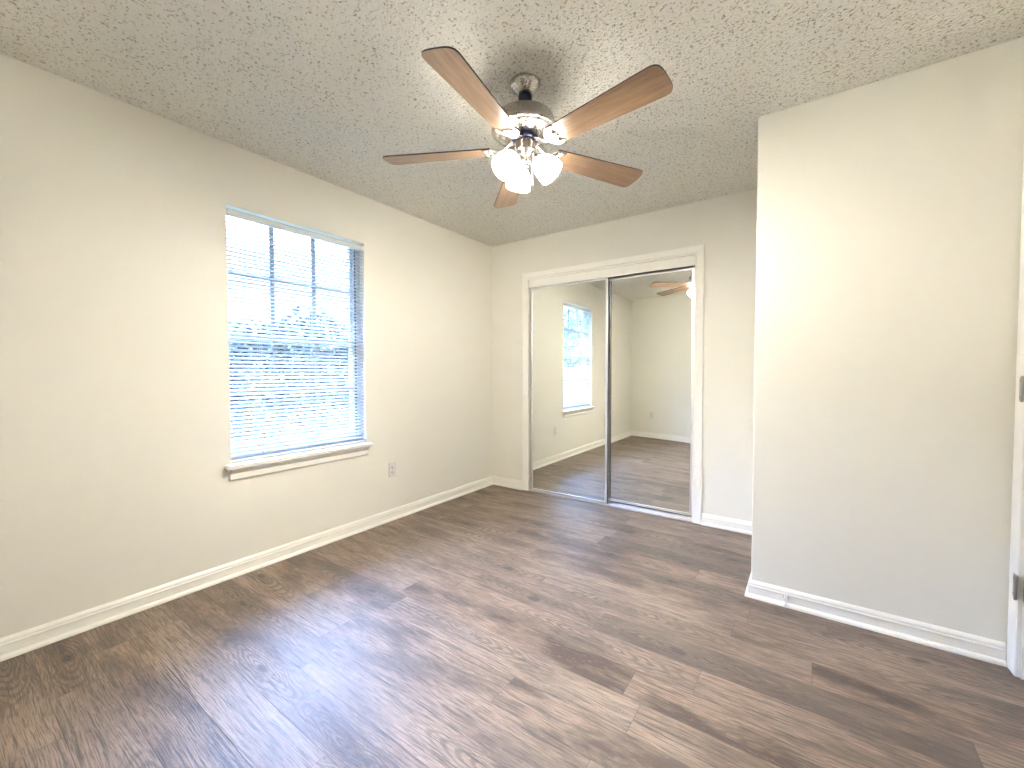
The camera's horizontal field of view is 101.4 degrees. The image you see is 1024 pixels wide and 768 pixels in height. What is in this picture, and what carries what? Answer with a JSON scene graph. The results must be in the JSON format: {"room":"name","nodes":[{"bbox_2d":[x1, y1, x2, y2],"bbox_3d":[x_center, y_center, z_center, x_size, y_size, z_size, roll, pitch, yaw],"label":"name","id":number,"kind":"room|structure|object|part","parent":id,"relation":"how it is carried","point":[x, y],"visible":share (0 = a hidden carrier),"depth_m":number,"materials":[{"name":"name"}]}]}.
{"room":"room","nodes":[
{"label":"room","id":0,"kind":"room"},
{"bbox_2d":[0,53,492,637],"bbox_3d":[-1.417,-0.135,2.733,0.150,2.440,4.000,1,2,35],"label":"wall","id":1,"kind":"structure","parent":0,"point":[115,421],"depth_m":2.10,"materials":[{"name":"beige paint"}]},
{"bbox_2d":[0,476,492,661],"bbox_3d":[-1.343,1.043,2.716,0.027,0.084,4.000,1,2,35],"label":"baseboard","id":2,"kind":"structure","parent":1,"relation":"attached to","point":[22,642],"depth_m":2.23,"materials":[{"name":"beige paint"}]},
{"bbox_2d":[225,209,372,480],"bbox_3d":[-1.377,-0.239,2.740,0.201,1.547,0.945,1,2,35],"label":"window","id":3,"kind":"structure","parent":1,"relation":"in","point":[277,464],"depth_m":2.76,"materials":[{"name":"white wood"}]},
{"bbox_3d":[-1.429,-0.636,2.752,0.028,0.735,0.844,1,2,35],"label":"sash","id":4,"kind":"part","parent":3,"relation":"part of","materials":[{"name":"glass"}]},
{"bbox_3d":[-1.404,0.052,2.756,0.028,0.713,0.844,1,2,35],"label":"sash","id":5,"kind":"part","parent":3,"relation":"part of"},
{"bbox_2d":[226,208,364,461],"bbox_3d":[-1.349,-0.278,2.726,0.046,1.429,0.881,1,2,35],"label":"mini blind","id":6,"kind":"object","parent":3,"relation":"attached to","point":[229,212],"visible":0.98,"depth_m":2.66,"materials":[{"name":"white plastic"}]},
{"bbox_3d":[-1.509,-0.261,2.504,0.029,1.390,0.014,1,2,35],"label":"ladder cord","id":7,"kind":"part","parent":6,"relation":"part of","materials":[{"name":"white fabric"}]},
{"bbox_3d":[-1.351,0.431,2.748,0.020,0.010,0.879,1,2,35],"label":"rail","id":8,"kind":"part","parent":6,"relation":"part of","materials":[{"name":"white plastic"}]},
{"bbox_3d":[-1.330,-0.268,2.757,0.029,1.390,0.014,1,2,35],"label":"ladder cord","id":9,"kind":"part","parent":6,"relation":"part of","materials":[{"name":"white fabric"}]},
{"bbox_3d":[-1.169,-0.275,2.985,0.029,1.390,0.014,1,2,35],"label":"ladder cord","id":10,"kind":"part","parent":6,"relation":"part of","materials":[{"name":"white fabric"}]},
{"bbox_3d":[-1.336,0.456,2.732,0.103,0.024,0.945,1,2,35],"label":"sill","id":11,"kind":"part","parent":3,"relation":"part of","materials":[{"name":"beige paint"}]},
{"bbox_2d":[389,461,395,476],"bbox_3d":[-0.938,0.671,3.295,0.008,0.114,0.070,1,2,35],"label":"wall outlet","id":12,"kind":"object","parent":1,"relation":"attached to","point":[392,466],"visible":1,"depth_m":3.29,"materials":[{"name":"white plastic"}]},
{"bbox_2d":[0,485,1023,767],"bbox_3d":[0.182,1.164,2.011,3.635,0.120,4.900,1,2,35],"label":"floor","id":13,"kind":"structure","parent":0,"point":[493,626],"depth_m":1.64,"materials":[{"name":"laminate"}]},
{"bbox_2d":[529,490,691,521],"bbox_3d":[0.806,1.048,3.705,1.496,0.009,0.104,1,2,35],"label":"door track","id":14,"kind":"object","parent":13,"relation":"on","point":[611,504],"visible":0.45,"depth_m":3.52,"materials":[{"name":"white metal"}]},
{"bbox_2d":[0,0,1023,246],"bbox_3d":[0.178,-1.395,1.936,3.635,0.120,4.900,1,2,35],"label":"ceiling","id":15,"kind":"structure","parent":0,"point":[325,90],"depth_m":1.76,"materials":[{"name":"white paint"}]},
{"bbox_2d":[383,46,672,207],"bbox_3d":[0.062,-1.087,1.827,1.252,0.488,1.248,1,2,35],"label":"ceiling fan","id":16,"kind":"object","parent":15,"relation":"hanging from","point":[525,125],"visible":1,"depth_m":1.75,"materials":[{"name":"brown wood"}]},
{"bbox_3d":[-0.339,-1.044,1.925,0.504,0.006,0.138,0,14,9],"label":"fan blade","id":17,"kind":"part","parent":16,"relation":"part of","materials":[{"name":"brown wood"}]},
{"bbox_3d":[-0.123,-1.032,1.504,0.138,0.006,0.504,14,8,26],"label":"fan blade","id":18,"kind":"part","parent":16,"relation":"part of","materials":[{"name":"brown wood"}]},
{"bbox_3d":[-0.029,-1.055,1.875,0.076,0.042,0.036,0,9,9],"label":"bracket arm","id":19,"kind":"part","parent":16,"relation":"part of","materials":[{"name":"silver metal"}]},
{"bbox_3d":[-0.027,-0.943,1.806,0.117,0.121,0.122,1,2,35],"label":"lamp shade","id":20,"kind":"part","parent":16,"relation":"part of","materials":[{"name":"white glass"}]},
{"bbox_3d":[-0.006,-1.054,2.260,0.138,0.006,0.504,-13,4,-9],"label":"fan blade","id":21,"kind":"part","parent":16,"relation":"part of","materials":[{"name":"brown wood"}]},
{"bbox_3d":[-0.012,-0.961,1.815,0.045,0.066,0.062,1,2,35],"label":"light bulb","id":22,"kind":"part","parent":16,"relation":"part of","materials":[{"name":"white glass"}]},
{"bbox_3d":[0.020,-1.052,1.784,0.036,0.042,0.076,9,5,26],"label":"bracket arm","id":23,"kind":"part","parent":16,"relation":"part of","materials":[{"name":"silver metal"}]},
{"bbox_3d":[0.032,-0.948,1.969,0.122,0.121,0.121,1,2,35],"label":"lamp shade","id":24,"kind":"part","parent":16,"relation":"part of","materials":[{"name":"white glass"}]},
{"bbox_2d":[533,151,540,161],"bbox_3d":[0.105,-1.013,1.855,0.059,0.074,0.044,1,2,35],"label":"socket","id":25,"kind":"object","parent":16,"relation":"attached to","point":[536,156],"depth_m":1.83,"materials":[{"name":"silver metal"}]},
{"bbox_3d":[0.122,-1.053,1.802,0.076,0.042,0.036,2,-5,45],"label":"bracket arm","id":26,"kind":"part","parent":16,"relation":"part of","materials":[{"name":"silver metal"}]},
{"bbox_3d":[0.136,-1.056,1.904,0.076,0.042,0.036,-1,-5,-27],"label":"bracket arm","id":27,"kind":"part","parent":16,"relation":"part of","materials":[{"name":"silver metal"}]},
{"bbox_3d":[0.160,-0.944,1.842,0.122,0.121,0.118,1,2,35],"label":"lamp shade","id":28,"kind":"part","parent":16,"relation":"part of","materials":[{"name":"white glass"}]},
{"bbox_3d":[0.416,-1.048,2.047,0.504,0.006,0.138,-1,-10,-27],"label":"fan blade","id":29,"kind":"part","parent":16,"relation":"part of","materials":[{"name":"brown wood"}]},
{"bbox_3d":[0.343,-1.035,1.580,0.504,0.006,0.138,2,-10,45],"label":"fan blade","id":30,"kind":"part","parent":16,"relation":"part of","materials":[{"name":"brown wood"}]},
{"bbox_2d":[492,189,756,521],"bbox_3d":[0.763,-0.167,3.710,2.586,2.440,0.110,1,2,35],"label":"wall","id":31,"kind":"structure","parent":0,"point":[726,225],"depth_m":3.15,"materials":[{"name":"beige paint"}]},
{"bbox_2d":[531,278,608,503],"bbox_3d":[0.508,0.060,3.843,0.786,1.954,0.019,1,2,35],"label":"door","id":32,"kind":"structure","parent":31,"relation":"in","point":[570,321],"depth_m":3.82,"materials":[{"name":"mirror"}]},
{"bbox_3d":[0.508,1.027,3.872,0.742,0.020,0.018,1,2,35],"label":"rail","id":33,"kind":"part","parent":32,"relation":"part of","materials":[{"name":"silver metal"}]},
{"bbox_3d":[0.506,-0.908,3.815,0.742,0.016,0.018,1,2,35],"label":"rail","id":34,"kind":"part","parent":32,"relation":"part of","materials":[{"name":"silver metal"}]},
{"bbox_2d":[529,255,694,287],"bbox_3d":[0.778,-0.951,3.612,1.497,0.078,0.014,1,2,35],"label":"trim","id":35,"kind":"structure","parent":31,"relation":"attached to","point":[685,261],"depth_m":3.53,"materials":[{"name":"beige paint"}]},
{"bbox_2d":[522,244,704,523],"bbox_3d":[0.804,-0.002,3.675,1.630,2.112,0.128,1,2,35],"label":"door frame","id":36,"kind":"structure","parent":31,"relation":"attached to","point":[698,251],"depth_m":3.37,"materials":[{"name":"beige paint"}]},
{"bbox_2d":[535,266,691,287],"bbox_3d":[0.808,-0.961,3.655,1.496,0.060,0.088,1,2,35],"label":"door track","id":37,"kind":"object","parent":31,"relation":"attached to","point":[688,266],"visible":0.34,"depth_m":3.52,"materials":[{"name":"silver metal"}]},
{"bbox_2d":[493,476,751,534],"bbox_3d":[0.787,1.013,3.645,2.436,0.084,0.027,1,2,35],"label":"baseboard","id":38,"kind":"structure","parent":31,"relation":"attached to","point":[741,526],"depth_m":3.13,"materials":[{"name":"beige paint"}]},
{"bbox_2d":[608,267,694,515],"bbox_3d":[1.114,0.062,3.457,0.727,1.928,0.020,1,2,36],"label":"door","id":39,"kind":"structure","parent":31,"relation":"in","point":[651,315],"depth_m":3.43,"materials":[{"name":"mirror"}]},
{"bbox_3d":[1.114,1.016,3.485,0.683,0.020,0.018,1,2,36],"label":"rail","id":40,"kind":"part","parent":39,"relation":"part of","materials":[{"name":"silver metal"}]},
{"bbox_3d":[1.112,-0.894,3.429,0.683,0.016,0.018,1,2,36],"label":"rail","id":41,"kind":"part","parent":39,"relation":"part of","materials":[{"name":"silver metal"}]},
{"bbox_2d":[609,266,694,278],"bbox_3d":[1.017,-0.175,3.971,2.098,2.440,0.610,1,2,35],"label":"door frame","id":42,"kind":"structure","parent":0,"point":[692,266],"depth_m":4.02,"materials":[{"name":"paint"}]},
{"bbox_2d":[751,37,1023,660],"bbox_3d":[1.911,-0.128,2.314,0.899,2.440,1.068,1,2,35],"label":"wall partition","id":43,"kind":"structure","parent":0,"point":[889,210],"depth_m":1.83,"materials":[{"name":"beige paint"}]},
{"bbox_2d":[744,573,1006,666],"bbox_3d":[1.855,1.051,2.307,0.907,0.084,0.983,1,2,35],"label":"baseboard","id":44,"kind":"structure","parent":43,"relation":"attached to","point":[961,643],"depth_m":1.86,"materials":[{"name":"beige paint"}]},
{"bbox_2d":[783,595,788,605],"bbox_3d":[1.335,1.056,2.045,0.025,0.027,0.075,1,2,35],"label":"door stop","id":45,"kind":"object","parent":44,"relation":"attached to","point":[785,597],"visible":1,"depth_m":2.05,"materials":[{"name":"silver metal"}]},
{"bbox_2d":[1020,577,1023,677],"bbox_3d":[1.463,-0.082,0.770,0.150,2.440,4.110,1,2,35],"label":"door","id":46,"kind":"structure","parent":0,"point":[1023,577],"depth_m":1.58,"materials":[{"name":"beige paint"}]},
{"bbox_2d":[1006,157,1023,679],"bbox_3d":[1.727,0.070,1.206,0.214,2.108,0.938,1,2,35],"label":"door frame","id":47,"kind":"structure","parent":46,"relation":"in","point":[1016,574],"depth_m":1.59,"materials":[{"name":"white paint"}]},
{"label":"outside","id":48,"kind":"structure","parent":0,"visible":0},
{"bbox_2d":[231,388,349,445],"bbox_3d":[-16.608,1.145,15.942,39.840,0.150,60.000,1,2,35],"label":"ground","id":49,"kind":"structure","parent":48,"point":[253,388],"depth_m":10.48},
{"bbox_2d":[228,303,349,437],"bbox_3d":[-5.243,-0.249,11.043,2.590,3.781,9.978,1,2,35],"label":"hedge","id":50,"kind":"object","parent":49,"relation":"on","point":[302,303],"visible":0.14,"depth_m":10.05,"materials":[{"name":"green plant"}]}
]}

